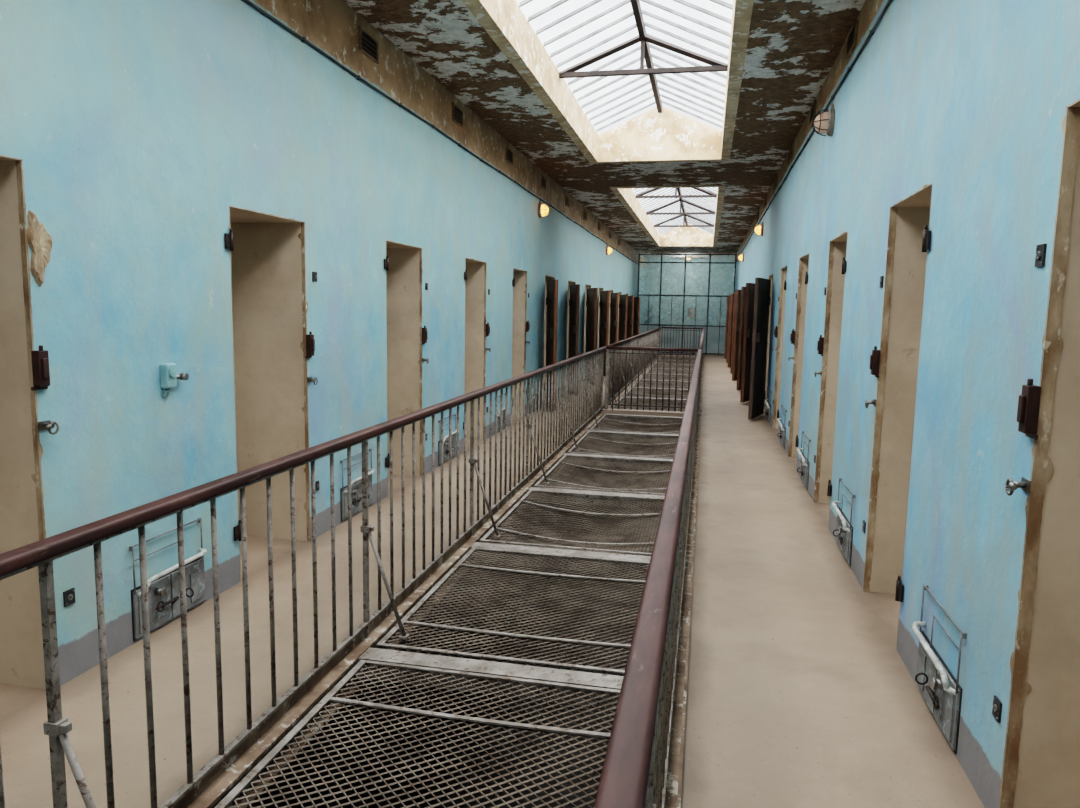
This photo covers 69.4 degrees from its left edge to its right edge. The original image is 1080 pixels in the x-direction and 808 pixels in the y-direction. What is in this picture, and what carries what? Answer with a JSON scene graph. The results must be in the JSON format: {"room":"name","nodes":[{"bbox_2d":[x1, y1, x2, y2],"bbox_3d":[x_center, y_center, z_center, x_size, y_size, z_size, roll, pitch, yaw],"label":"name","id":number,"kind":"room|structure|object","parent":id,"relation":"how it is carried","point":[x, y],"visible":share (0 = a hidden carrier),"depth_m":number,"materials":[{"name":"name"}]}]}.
{"room":"prison interior","nodes":[
{"label":"prison interior","id":0,"kind":"room"},
{"bbox_2d":[0,0,645,807],"bbox_3d":[0.330,-0.499,15.571,0.620,7.000,35.500,2,7,12],"label":"wall","id":1,"kind":"structure","parent":0,"point":[135,126],"depth_m":4.43,"materials":[{"name":"paint"}]},
{"bbox_2d":[0,155,58,539],"bbox_3d":[-2.054,0.169,2.723,0.103,2.127,0.990,2,7,12],"label":"trim","id":2,"kind":"structure","parent":1,"relation":"attached to","point":[38,239],"depth_m":3.04,"materials":[{"name":"paint"}]},
{"bbox_2d":[63,588,74,606],"bbox_3d":[-1.973,0.812,3.273,0.012,0.064,0.054,2,7,12],"label":"plate","id":3,"kind":"object","parent":1,"relation":"attached to","point":[69,595],"visible":1,"depth_m":3.27,"materials":[{"name":"black metal"}]},
{"bbox_2d":[129,518,206,640],"bbox_3d":[-1.821,0.856,3.890,0.071,0.462,0.536,2,7,12],"label":"hatch","id":4,"kind":"object","parent":1,"relation":"attached to","point":[163,587],"visible":0.8,"depth_m":3.86,"materials":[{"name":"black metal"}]},
{"bbox_2d":[160,363,188,397],"bbox_3d":[-1.797,-0.118,3.832,0.061,0.166,0.143,2,7,12],"label":"wall switch","id":5,"kind":"object","parent":1,"relation":"attached to","point":[168,371],"visible":1,"depth_m":3.78,"materials":[{"name":"teal paint"}]},
{"bbox_2d":[224,205,317,575],"bbox_3d":[-1.617,-0.077,4.770,0.106,2.130,0.925,2,7,12],"label":"trim","id":6,"kind":"structure","parent":1,"relation":"attached to","point":[307,345],"depth_m":5.12,"materials":[{"name":"paint"}]},
{"bbox_2d":[312,272,316,281],"bbox_3d":[-1.499,-0.848,5.198,0.012,0.064,0.054,2,7,12],"label":"plate","id":7,"kind":"object","parent":1,"relation":"attached to","point":[314,274],"visible":1,"depth_m":5.19,"materials":[{"name":"black metal"}]},
{"bbox_2d":[315,481,318,491],"bbox_3d":[-1.528,0.564,5.352,0.012,0.064,0.054,2,7,12],"label":"plate","id":8,"kind":"object","parent":1,"relation":"attached to","point":[316,482],"visible":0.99,"depth_m":5.34,"materials":[{"name":"black metal"}]},
{"bbox_2d":[340,448,374,521],"bbox_3d":[-1.376,0.609,5.968,0.071,0.462,0.536,2,7,12],"label":"hatch","id":9,"kind":"object","parent":1,"relation":"attached to","point":[356,485],"visible":0.68,"depth_m":5.90,"materials":[{"name":"grey paint"}]},
{"bbox_2d":[358,26,378,63],"bbox_3d":[-1.278,-2.687,5.843,0.024,0.170,0.320,2,7,12],"label":"air vent","id":10,"kind":"object","parent":1,"relation":"in","point":[368,44],"visible":1,"depth_m":5.84,"materials":[{"name":"brown metal"}]},
{"bbox_2d":[384,240,428,476],"bbox_3d":[-1.169,-0.323,6.848,0.098,2.128,0.925,2,7,12],"label":"trim","id":11,"kind":"structure","parent":1,"relation":"attached to","point":[423,333],"depth_m":7.20,"materials":[{"name":"paint"}]},
{"bbox_2d":[244,0,637,264],"bbox_3d":[0.335,-3.309,13.428,0.022,0.038,31.910,2,7,12],"label":"cable","id":12,"kind":"object","parent":1,"relation":"attached to","point":[303,39],"visible":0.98,"depth_m":6.01,"materials":[{"name":"black rubber"}]},
{"bbox_2d":[438,414,456,465],"bbox_3d":[-0.931,0.361,8.047,0.071,0.462,0.536,2,7,12],"label":"hatch","id":13,"kind":"object","parent":1,"relation":"attached to","point":[446,438],"visible":0.67,"depth_m":7.99,"materials":[{"name":"grey paint"}]},
{"bbox_2d":[452,102,463,126],"bbox_3d":[-0.833,-2.934,7.921,0.024,0.170,0.320,2,7,12],"label":"air vent","id":14,"kind":"object","parent":1,"relation":"in","point":[457,112],"visible":1,"depth_m":7.92,"materials":[{"name":"brown metal"}]},
{"bbox_2d":[463,258,490,439],"bbox_3d":[-0.724,-0.573,8.926,0.097,2.131,0.925,2,7,12],"label":"trim","id":15,"kind":"structure","parent":1,"relation":"attached to","point":[486,326],"depth_m":9.28,"materials":[{"name":"paint"}]},
{"bbox_2d":[497,393,508,431],"bbox_3d":[-0.486,0.113,10.125,0.071,0.462,0.536,2,7,12],"label":"hatch","id":16,"kind":"object","parent":1,"relation":"attached to","point":[498,413],"visible":0.34,"depth_m":10.07,"materials":[{"name":"grey paint"}]},
{"bbox_2d":[506,146,512,164],"bbox_3d":[-0.388,-3.182,10.000,0.024,0.170,0.320,2,7,12],"label":"air vent","id":17,"kind":"object","parent":1,"relation":"in","point":[509,153],"visible":1,"depth_m":10.01,"materials":[{"name":"brown metal"}]},
{"bbox_2d":[512,268,529,406],"bbox_3d":[-0.280,-0.821,11.005,0.100,2.133,0.925,2,7,12],"label":"trim","id":18,"kind":"structure","parent":1,"relation":"attached to","point":[527,325],"depth_m":11.35,"materials":[{"name":"paint"}]},
{"bbox_2d":[533,380,541,410],"bbox_3d":[-0.041,-0.135,12.204,0.071,0.462,0.536,2,7,12],"label":"hatch","id":19,"kind":"object","parent":1,"relation":"attached to","point":[537,380],"visible":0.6,"depth_m":12.12,"materials":[{"name":"grey paint"}]},
{"bbox_2d":[541,175,545,189],"bbox_3d":[0.057,-3.430,12.078,0.024,0.170,0.320,2,7,12],"label":"air vent","id":20,"kind":"object","parent":1,"relation":"in","point":[543,179],"visible":1,"depth_m":12.09,"materials":[{"name":"brown metal"}]},
{"bbox_2d":[538,200,549,217],"bbox_3d":[0.050,-2.975,11.887,0.207,0.265,0.220,2,7,12],"label":"wall lamp","id":21,"kind":"object","parent":1,"relation":"attached to","point":[543,209],"visible":0.98,"depth_m":11.82,"materials":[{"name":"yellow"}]},
{"bbox_2d":[544,280,557,410],"bbox_3d":[0.161,-0.937,12.309,0.143,2.000,0.808,0,7,-8],"label":"door","id":22,"kind":"structure","parent":1,"relation":"in","point":[552,286],"depth_m":12.07,"materials":[{"name":"brown wood"}]},
{"bbox_2d":[565,195,569,206],"bbox_3d":[0.502,-3.678,14.157,0.024,0.170,0.320,2,7,12],"label":"air vent","id":23,"kind":"object","parent":1,"relation":"in","point":[567,199],"visible":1,"depth_m":14.18,"materials":[{"name":"brown metal"}]},
{"bbox_2d":[568,284,579,394],"bbox_3d":[0.599,-1.185,14.386,0.143,2.000,0.808,0,7,-7],"label":"door","id":24,"kind":"structure","parent":1,"relation":"in","point":[574,299],"depth_m":14.16,"materials":[{"name":"brown wood"}]},
{"bbox_2d":[585,288,597,384],"bbox_3d":[1.057,-1.433,16.467,0.143,2.000,0.808,0,7,-9],"label":"door","id":25,"kind":"structure","parent":1,"relation":"in","point":[592,293],"depth_m":16.32,"materials":[{"name":"brown wood"}]},
{"bbox_2d":[599,290,609,375],"bbox_3d":[1.496,-1.681,18.544,0.143,2.000,0.808,0,7,-8],"label":"door","id":26,"kind":"structure","parent":1,"relation":"in","point":[604,295],"depth_m":18.37,"materials":[{"name":"brown wood"}]},
{"bbox_2d":[606,245,612,254],"bbox_3d":[1.755,-3.925,19.851,0.207,0.265,0.220,2,7,12],"label":"wall lamp","id":27,"kind":"object","parent":1,"relation":"attached to","point":[609,250],"visible":0.99,"depth_m":19.78,"materials":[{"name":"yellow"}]},
{"bbox_2d":[609,293,618,360],"bbox_3d":[1.927,-1.929,20.621,0.143,2.000,0.808,0,7,-6],"label":"door","id":28,"kind":"structure","parent":1,"relation":"in","point":[614,296],"depth_m":20.42,"materials":[{"name":"brown wood"}]},
{"bbox_2d":[618,294,627,340],"bbox_3d":[2.386,-2.176,22.701,0.143,2.000,0.808,0,7,-8],"label":"door","id":29,"kind":"structure","parent":1,"relation":"in","point":[623,300],"depth_m":22.52,"materials":[{"name":"brown wood"}]},
{"bbox_2d":[627,296,633,337],"bbox_3d":[2.824,-2.424,24.779,0.143,2.000,0.808,0,7,-7],"label":"door","id":30,"kind":"structure","parent":1,"relation":"in","point":[630,312],"depth_m":24.56,"materials":[{"name":"brown wood"}]},
{"bbox_2d":[633,297,639,335],"bbox_3d":[3.276,-2.672,26.858,0.143,2.000,0.808,0,7,-8],"label":"door","id":31,"kind":"structure","parent":1,"relation":"in","point":[636,323],"depth_m":26.65,"materials":[{"name":"brown wood"}]},
{"bbox_2d":[0,353,984,807],"bbox_3d":[2.353,-0.088,15.187,5.030,0.250,35.500,2,7,12],"label":"floor","id":32,"kind":"structure","parent":0,"point":[801,693],"depth_m":3.57,"materials":[{"name":"concrete"}]},
{"bbox_2d":[172,410,605,807],"bbox_3d":[-0.313,0.915,6.338,0.075,0.225,12.870,2,7,12],"label":"floor edge","id":33,"kind":"structure","parent":32,"relation":"attached to","point":[233,768],"depth_m":3.42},
{"bbox_2d":[0,347,614,807],"bbox_3d":[-0.225,0.343,6.298,0.235,1.034,12.860,2,7,12],"label":"railing","id":34,"kind":"object","parent":33,"relation":"on","point":[42,553],"visible":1,"depth_m":3.00,"materials":[{"name":"grey metal"}]},
{"bbox_2d":[346,647,623,709],"bbox_3d":[-0.136,1.262,3.567,1.559,0.100,0.120,2,7,12],"label":"support beam","id":35,"kind":"structure","parent":32,"relation":"attached to","point":[371,654],"depth_m":3.55,"materials":[{"name":"metal"}]},
{"bbox_2d":[376,547,649,674],"bbox_3d":[0.050,1.121,4.421,1.389,0.037,1.606,2,7,12],"label":"mesh panel","id":36,"kind":"object","parent":35,"relation":"attached to","point":[437,625],"visible":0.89,"depth_m":4.29,"materials":[{"name":"metal"}]},
{"bbox_2d":[461,542,650,575],"bbox_3d":[0.233,1.057,5.286,1.559,0.100,0.120,2,7,12],"label":"support beam","id":37,"kind":"structure","parent":32,"relation":"attached to","point":[476,544],"depth_m":5.27,"materials":[{"name":"metal"}]},
{"bbox_2d":[480,490,663,555],"bbox_3d":[0.417,0.966,6.147,1.390,0.138,1.606,2,7,12],"label":"mesh panel","id":38,"kind":"object","parent":37,"relation":"attached to","point":[582,544],"visible":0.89,"depth_m":6.21,"materials":[{"name":"metal"}]},
{"bbox_2d":[521,487,664,509],"bbox_3d":[0.601,0.852,7.005,1.559,0.100,0.120,2,7,12],"label":"support beam","id":39,"kind":"structure","parent":32,"relation":"attached to","point":[530,488],"depth_m":6.98,"materials":[{"name":"metal"}]},
{"bbox_2d":[557,453,672,469],"bbox_3d":[0.969,0.647,8.724,1.559,0.100,0.120,2,7,12],"label":"support beam","id":40,"kind":"structure","parent":32,"relation":"attached to","point":[579,455],"depth_m":8.70,"materials":[{"name":"metal"}]},
{"bbox_2d":[534,455,672,495],"bbox_3d":[0.785,0.761,7.866,1.390,0.138,1.606,2,7,12],"label":"mesh panel","id":41,"kind":"object","parent":40,"relation":"attached to","point":[592,484],"visible":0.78,"depth_m":8.04,"materials":[{"name":"metal"}]},
{"bbox_2d":[567,431,677,458],"bbox_3d":[1.153,0.556,9.585,1.390,0.138,1.606,2,7,12],"label":"mesh panel","id":42,"kind":"object","parent":40,"relation":"attached to","point":[669,453],"visible":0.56,"depth_m":9.86,"materials":[{"name":"metal"}]},
{"bbox_2d":[603,355,660,407],"bbox_3d":[2.676,-0.750,20.300,0.075,0.225,15.480,2,7,12],"label":"trim","id":43,"kind":"structure","parent":32,"relation":"attached to","point":[622,392],"depth_m":16.94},
{"bbox_2d":[603,327,662,407],"bbox_3d":[2.750,-1.315,20.196,0.235,1.034,15.520,2,7,12],"label":"railing","id":44,"kind":"object","parent":43,"relation":"on","point":[651,338],"visible":0.79,"depth_m":16.77,"materials":[{"name":"brown metal"}]},
{"bbox_2d":[586,430,678,442],"bbox_3d":[1.337,0.442,10.443,1.559,0.100,0.120,2,7,12],"label":"support beam","id":45,"kind":"structure","parent":32,"relation":"attached to","point":[615,433],"depth_m":10.41,"materials":[{"name":"metal"}]},
{"bbox_2d":[603,413,682,423],"bbox_3d":[1.705,0.237,12.162,1.559,0.100,0.120,2,7,12],"label":"support beam","id":46,"kind":"structure","parent":32,"relation":"attached to","point":[614,415],"depth_m":12.13,"materials":[{"name":"metal"}]},
{"bbox_2d":[590,414,681,434],"bbox_3d":[1.521,0.351,11.304,1.390,0.138,1.606,2,7,12],"label":"mesh panel","id":47,"kind":"object","parent":46,"relation":"attached to","point":[604,425],"visible":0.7,"depth_m":11.63,"materials":[{"name":"metal"}]},
{"bbox_2d":[594,349,701,807],"bbox_3d":[1.070,0.399,6.027,0.235,1.034,12.860,2,7,12],"label":"railing","id":48,"kind":"object","parent":32,"relation":"on","point":[634,772],"visible":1,"depth_m":1.65,"materials":[{"name":"brown metal"}]},
{"bbox_2d":[605,346,697,411],"bbox_3d":[1.772,-0.393,12.464,1.444,1.019,0.062,2,7,12],"label":"railing","id":49,"kind":"object","parent":32,"relation":"on","point":[651,349],"visible":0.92,"depth_m":12.46,"materials":[{"name":"brown metal"}]},
{"bbox_2d":[620,397,686,403],"bbox_3d":[2.227,-0.054,14.600,1.559,0.100,0.120,2,7,12],"label":"support beam","id":50,"kind":"structure","parent":32,"relation":"attached to","point":[620,397],"depth_m":14.57,"materials":[{"name":"metal"}]},
{"bbox_2d":[630,387,687,391],"bbox_3d":[2.622,-0.274,16.446,1.559,0.100,0.120,2,7,12],"label":"support beam","id":51,"kind":"structure","parent":32,"relation":"attached to","point":[630,387],"depth_m":16.45,"materials":[{"name":"metal"}]},
{"bbox_2d":[623,388,687,398],"bbox_3d":[2.425,-0.179,15.521,1.390,0.084,1.736,2,7,12],"label":"mesh panel","id":52,"kind":"object","parent":51,"relation":"attached to","point":[634,390],"visible":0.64,"depth_m":15.85,"materials":[{"name":"metal"}]},
{"bbox_2d":[633,380,690,388],"bbox_3d":[2.820,-0.399,17.366,1.390,0.084,1.736,2,7,12],"label":"mesh panel","id":53,"kind":"object","parent":51,"relation":"attached to","point":[641,383],"visible":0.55,"depth_m":17.74,"materials":[{"name":"metal"}]},
{"bbox_2d":[652,303,677,324],"bbox_3d":[5.148,-3.209,32.147,1.000,1.900,0.570,2,7,12],"label":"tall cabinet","id":54,"kind":"object","parent":32,"relation":"on","point":[665,312],"visible":0.44,"depth_m":31.81,"materials":[{"name":"teal glass"}]},
{"bbox_2d":[646,373,691,375],"bbox_3d":[3.412,-0.714,20.137,1.559,0.100,0.120,2,7,12],"label":"support beam","id":55,"kind":"structure","parent":32,"relation":"attached to","point":[646,373],"depth_m":20.12,"materials":[{"name":"metal"}]},
{"bbox_2d":[639,374,691,380],"bbox_3d":[3.215,-0.619,19.212,1.390,0.084,1.736,2,7,12],"label":"mesh panel","id":56,"kind":"object","parent":55,"relation":"attached to","point":[647,376],"visible":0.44,"depth_m":19.59,"materials":[{"name":"metal"}]},
{"bbox_2d":[661,327,702,355],"bbox_3d":[5.025,-2.204,27.655,1.444,1.019,0.062,2,7,12],"label":"railing","id":57,"kind":"object","parent":32,"relation":"on","point":[673,328],"visible":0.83,"depth_m":27.64,"materials":[{"name":"metal"}]},
{"bbox_2d":[664,412,701,807],"bbox_3d":[1.163,0.979,6.030,0.075,0.225,12.870,2,7,12],"label":"trim","id":58,"kind":"structure","parent":32,"relation":"attached to","point":[673,791],"depth_m":3.54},
{"bbox_2d":[637,253,736,354],"bbox_3d":[5.371,-3.700,28.880,3.530,3.680,0.070,2,7,12],"label":"metal grille","id":59,"kind":"object","parent":32,"relation":"on","point":[714,336],"depth_m":28.89,"materials":[{"name":"metal"}]},
{"bbox_2d":[698,328,704,408],"bbox_3d":[4.046,-1.258,19.926,0.235,1.034,15.520,2,7,12],"label":"railing","id":60,"kind":"object","parent":32,"relation":"on","point":[701,344],"visible":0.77,"depth_m":16.27,"materials":[{"name":"brown metal"}]},
{"bbox_2d":[698,356,704,411],"bbox_3d":[4.153,-0.685,19.992,0.075,0.225,15.480,2,7,12],"label":"trim","id":61,"kind":"structure","parent":32,"relation":"attached to","point":[702,375],"depth_m":16.05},
{"bbox_3d":[-0.504,1.467,1.848,1.559,0.100,0.120,2,7,12],"label":"support beam","id":62,"kind":"structure","parent":32,"relation":"attached to","visible":0},
{"bbox_2d":[214,660,620,807],"bbox_3d":[-0.318,1.326,2.702,1.389,0.037,1.606,2,7,12],"label":"mesh panel","id":63,"kind":"object","parent":62,"relation":"attached to","point":[330,696],"visible":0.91,"depth_m":2.98,"materials":[{"name":"metal"}]},
{"bbox_3d":[1.832,0.166,12.755,1.559,0.100,0.120,2,7,12],"label":"support beam","id":64,"kind":"structure","parent":32,"relation":"attached to","visible":0},
{"bbox_2d":[611,397,685,411],"bbox_3d":[2.030,0.041,13.676,1.390,0.084,1.736,2,7,12],"label":"mesh panel","id":65,"kind":"object","parent":64,"relation":"attached to","point":[628,399],"visible":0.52,"depth_m":14.07,"materials":[{"name":"metal"}]},
{"bbox_2d":[419,426,676,807],"bbox_3d":[2.296,3.137,15.584,5.030,0.150,35.500,2,7,12],"label":"floor","id":66,"kind":"structure","parent":0,"point":[513,782],"depth_m":9.23,"materials":[{"name":"grey metal"}]},
{"bbox_2d":[343,0,865,258],"bbox_3d":[2.422,-3.964,14.710,5.030,0.160,35.500,2,7,12],"label":"ceiling","id":67,"kind":"structure","parent":0,"point":[793,46],"depth_m":7.82,"materials":[{"name":"paint"}]},
{"bbox_2d":[462,0,753,163],"bbox_3d":[0.361,-3.068,4.808,1.960,0.752,12.840,2,7,12],"label":"shaft","id":68,"kind":"structure","parent":67,"relation":"attached to","point":[668,135],"depth_m":8.83,"materials":[{"name":"paint"}]},
{"bbox_2d":[519,0,732,131],"bbox_3d":[0.364,-3.245,4.786,1.780,0.485,12.600,2,7,12],"label":"window","id":69,"kind":"structure","parent":68,"relation":"attached to","point":[643,37],"depth_m":8.00,"materials":[{"name":"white glass"}]},
{"bbox_2d":[609,185,725,246],"bbox_3d":[3.490,-4.811,19.425,1.960,0.752,12.740,2,7,12],"label":"trim","id":70,"kind":"structure","parent":67,"relation":"attached to","point":[679,236],"depth_m":21.07,"materials":[{"name":"paint"}]},
{"bbox_2d":[631,187,716,233],"bbox_3d":[3.494,-4.988,19.404,1.780,0.485,12.500,2,7,12],"label":"window","id":71,"kind":"structure","parent":70,"relation":"attached to","point":[692,219],"depth_m":19.67,"materials":[{"name":"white glass"}]},
{"bbox_2d":[644,259,732,404],"bbox_3d":[6.066,-2.475,32.460,5.130,7.000,0.150,2,7,12],"label":"wall","id":72,"kind":"structure","parent":0,"point":[721,274],"depth_m":32.08,"materials":[{"name":"teal glass"}]},
{"bbox_2d":[732,0,1079,807],"bbox_3d":[4.418,-1.960,14.522,0.620,3.700,35.500,2,7,12],"label":"wall","id":73,"kind":"structure","parent":0,"point":[968,99],"depth_m":3.10,"materials":[{"name":"paint"}]},
{"bbox_2d":[724,297,728,358],"bbox_3d":[6.440,-2.586,26.371,0.143,2.060,0.808,5,8,30],"label":"door","id":74,"kind":"structure","parent":73,"relation":"in","point":[727,310],"depth_m":26.04,"materials":[{"name":"brown wood"}]},
{"bbox_2d":[726,295,730,362],"bbox_3d":[5.997,-2.335,24.270,0.143,2.060,0.808,5,8,29],"label":"door","id":75,"kind":"structure","parent":73,"relation":"in","point":[729,295],"depth_m":23.92,"materials":[{"name":"brown wood"}]},
{"bbox_2d":[728,294,733,367],"bbox_3d":[5.542,-2.086,22.175,0.143,2.060,0.808,5,8,30],"label":"door","id":76,"kind":"structure","parent":73,"relation":"in","point":[732,295],"depth_m":21.85,"materials":[{"name":"brown wood"}]},
{"bbox_2d":[730,292,735,373],"bbox_3d":[5.099,-1.835,20.074,0.143,2.060,0.808,5,8,29],"label":"door","id":77,"kind":"structure","parent":73,"relation":"in","point":[734,292],"depth_m":19.73,"materials":[{"name":"brown wood"}]},
{"bbox_2d":[732,290,740,380],"bbox_3d":[4.638,-1.586,17.983,0.143,2.060,0.808,5,8,31],"label":"door","id":78,"kind":"structure","parent":73,"relation":"in","point":[738,292],"depth_m":17.69,"materials":[{"name":"brown wood"}]},
{"bbox_2d":[737,287,745,389],"bbox_3d":[4.200,-1.335,15.878,0.143,2.060,0.808,5,8,29],"label":"door","id":79,"kind":"structure","parent":73,"relation":"in","point":[743,289],"depth_m":15.55,"materials":[{"name":"brown wood"}]},
{"bbox_2d":[740,283,754,402],"bbox_3d":[3.745,-1.085,13.784,0.143,2.060,0.808,5,8,30],"label":"door","id":80,"kind":"structure","parent":73,"relation":"in","point":[750,287],"depth_m":13.53,"materials":[{"name":"brown wood"}]},
{"bbox_2d":[754,222,763,235],"bbox_3d":[4.106,-3.275,14.586,0.207,0.265,0.220,2,7,12],"label":"wall lamp","id":81,"kind":"object","parent":73,"relation":"attached to","point":[759,229],"visible":1,"depth_m":14.53,"materials":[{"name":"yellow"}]},
{"bbox_2d":[748,278,770,419],"bbox_3d":[3.308,-0.834,11.679,0.143,2.060,0.808,5,8,28],"label":"door","id":82,"kind":"structure","parent":73,"relation":"in","point":[762,299],"depth_m":11.56,"materials":[{"name":"paint"}]},
{"bbox_2d":[764,388,771,422],"bbox_3d":[3.347,0.015,11.476,0.071,0.462,0.536,2,7,12],"label":"hatch","id":83,"kind":"object","parent":73,"relation":"attached to","point":[768,408],"visible":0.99,"depth_m":11.35,"materials":[{"name":"grey paint"}]},
{"bbox_2d":[764,274,772,407],"bbox_3d":[3.641,-0.955,12.403,0.058,2.195,0.843,2,7,12],"label":"trim","id":84,"kind":"structure","parent":73,"relation":"attached to","point":[771,274],"depth_m":12.75,"materials":[{"name":"paint"}]},
{"bbox_2d":[774,175,777,189],"bbox_3d":[3.620,-3.405,11.977,0.024,0.170,0.320,2,7,12],"label":"air vent","id":85,"kind":"object","parent":73,"relation":"in","point":[776,177],"visible":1,"depth_m":11.88,"materials":[{"name":"brown metal"}]},
{"bbox_2d":[772,266,786,427],"bbox_3d":[3.156,-0.704,10.304,0.109,2.193,0.925,2,7,12],"label":"trim","id":86,"kind":"structure","parent":73,"relation":"attached to","point":[777,330],"depth_m":10.67,"materials":[{"name":"paint"}]},
{"bbox_2d":[777,405,786,448],"bbox_3d":[2.898,0.265,9.378,0.071,0.462,0.536,2,7,12],"label":"hatch","id":87,"kind":"object","parent":73,"relation":"attached to","point":[782,430],"visible":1,"depth_m":9.26,"materials":[{"name":"grey paint"}]},
{"bbox_2d":[788,145,792,163],"bbox_3d":[3.171,-3.154,9.879,0.024,0.170,0.320,2,7,12],"label":"air vent","id":88,"kind":"object","parent":73,"relation":"in","point":[791,147],"visible":1,"depth_m":9.83,"materials":[{"name":"brown metal"}]},
{"bbox_2d":[788,253,808,464],"bbox_3d":[2.707,-0.455,8.206,0.109,2.195,0.925,2,7,12],"label":"trim","id":89,"kind":"structure","parent":73,"relation":"attached to","point":[794,336],"depth_m":8.57,"materials":[{"name":"paint"}]},
{"bbox_2d":[797,431,810,489],"bbox_3d":[2.449,0.515,7.280,0.071,0.462,0.536,2,7,12],"label":"hatch","id":90,"kind":"object","parent":73,"relation":"attached to","point":[804,463],"visible":1,"depth_m":7.16,"materials":[{"name":"grey paint"}]},
{"bbox_2d":[809,100,816,124],"bbox_3d":[2.721,-2.904,7.781,0.024,0.170,0.320,2,7,12],"label":"air vent","id":91,"kind":"object","parent":73,"relation":"in","point":[813,107],"visible":0.87,"depth_m":7.77,"materials":[{"name":"brown metal"}]},
{"bbox_2d":[736,0,891,260],"bbox_3d":[3.764,-3.289,12.696,0.022,0.038,31.910,2,7,12],"label":"cable","id":92,"kind":"object","parent":73,"relation":"attached to","point":[871,32],"visible":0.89,"depth_m":5.96,"materials":[{"name":"black plastic"}]},
{"bbox_2d":[812,103,834,135],"bbox_3d":[2.382,-2.374,6.517,0.207,0.265,0.220,2,7,12],"label":"wall lamp","id":93,"kind":"object","parent":73,"relation":"attached to","point":[824,122],"visible":0.99,"depth_m":6.46,"materials":[{"name":"beige glass"}]},
{"bbox_2d":[813,232,846,522],"bbox_3d":[2.253,-0.204,6.109,0.099,2.193,0.925,2,7,12],"label":"trim","id":94,"kind":"structure","parent":73,"relation":"attached to","point":[822,345],"depth_m":6.47,"materials":[{"name":"paint"}]},
{"bbox_2d":[832,478,855,565],"bbox_3d":[1.999,0.765,5.182,0.071,0.462,0.536,2,7,12],"label":"hatch","id":95,"kind":"object","parent":73,"relation":"attached to","point":[844,529],"visible":1,"depth_m":5.08,"materials":[{"name":"grey paint"}]},
{"bbox_2d":[846,19,858,58],"bbox_3d":[2.272,-2.654,5.684,0.024,0.170,0.320,2,7,12],"label":"air vent","id":96,"kind":"object","parent":73,"relation":"in","point":[852,35],"visible":1,"depth_m":5.66,"materials":[{"name":"brown metal"}]},
{"bbox_2d":[862,520,865,532],"bbox_3d":[1.901,0.720,4.580,0.012,0.064,0.054,2,7,12],"label":"plate","id":97,"kind":"object","parent":73,"relation":"attached to","point":[864,522],"visible":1,"depth_m":4.56,"materials":[{"name":"black metal"}]},
{"bbox_2d":[880,276,883,287],"bbox_3d":[1.925,-0.689,4.401,0.012,0.064,0.054,2,7,12],"label":"plate","id":98,"kind":"object","parent":73,"relation":"attached to","point":[881,277],"visible":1,"depth_m":4.39,"materials":[{"name":"black metal"}]},
{"bbox_2d":[863,183,931,643],"bbox_3d":[1.807,0.045,4.010,0.105,2.194,0.925,2,7,12],"label":"trim","id":99,"kind":"structure","parent":73,"relation":"attached to","point":[878,359],"depth_m":4.37,"materials":[{"name":"paint"}]},
{"bbox_2d":[912,584,966,753],"bbox_3d":[1.550,1.016,3.084,0.071,0.462,0.536,2,7,12],"label":"hatch","id":100,"kind":"object","parent":73,"relation":"attached to","point":[940,690],"visible":1,"depth_m":2.99,"materials":[{"name":"black metal"}]},
{"bbox_2d":[992,695,1001,722],"bbox_3d":[1.452,0.970,2.482,0.012,0.064,0.054,2,7,12],"label":"plate","id":101,"kind":"object","parent":73,"relation":"attached to","point":[997,705],"visible":1,"depth_m":2.47,"materials":[{"name":"black metal"}]},
{"bbox_2d":[999,99,1079,807],"bbox_3d":[1.363,0.296,1.911,0.116,2.193,0.925,2,7,12],"label":"trim","id":102,"kind":"structure","parent":73,"relation":"attached to","point":[1035,403],"depth_m":2.28,"materials":[{"name":"paint"}]},
{"bbox_2d":[1035,244,1046,266],"bbox_3d":[1.476,-0.439,2.304,0.012,0.064,0.054,2,7,12],"label":"plate","id":103,"kind":"object","parent":73,"relation":"attached to","point":[1040,257],"visible":1,"depth_m":2.29,"materials":[{"name":"black metal"}]},
{"bbox_3d":[3.807,-0.934,21.982,1.559,0.100,0.120,2,7,12],"label":"support beam","id":104,"kind":"structure","parent":0,"visible":0},
{"bbox_2d":[646,368,692,374],"bbox_3d":[3.611,-0.839,21.057,1.390,0.084,1.736,2,7,12],"label":"mesh panel","id":105,"kind":"object","parent":104,"relation":"on","point":[654,370],"visible":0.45,"depth_m":21.48,"materials":[{"name":"metal"}]},
{"bbox_2d":[652,364,693,369],"bbox_3d":[4.006,-1.059,22.903,1.390,0.084,1.736,2,7,12],"label":"mesh panel","id":106,"kind":"object","parent":104,"relation":"on","point":[673,366],"visible":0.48,"depth_m":23.34,"materials":[{"name":"metal"}]},
{"bbox_3d":[4.202,-1.154,23.827,1.559,0.100,0.120,2,7,12],"label":"support beam","id":107,"kind":"structure","parent":0,"visible":0},
{"bbox_2d":[655,360,694,364],"bbox_3d":[4.401,-1.279,24.748,1.390,0.084,1.736,2,7,12],"label":"mesh panel","id":108,"kind":"object","parent":107,"relation":"on","point":[666,361],"visible":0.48,"depth_m":25.19,"materials":[{"name":"metal"}]},
{"bbox_3d":[4.597,-1.374,25.673,1.559,0.100,0.120,2,7,12],"label":"support beam","id":109,"kind":"structure","parent":0,"visible":0},
{"bbox_2d":[659,357,694,360],"bbox_3d":[4.796,-1.499,26.593,1.390,0.084,1.736,2,7,12],"label":"mesh panel","id":110,"kind":"object","parent":109,"relation":"on","point":[666,358],"visible":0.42,"depth_m":27.09,"materials":[{"name":"metal"}]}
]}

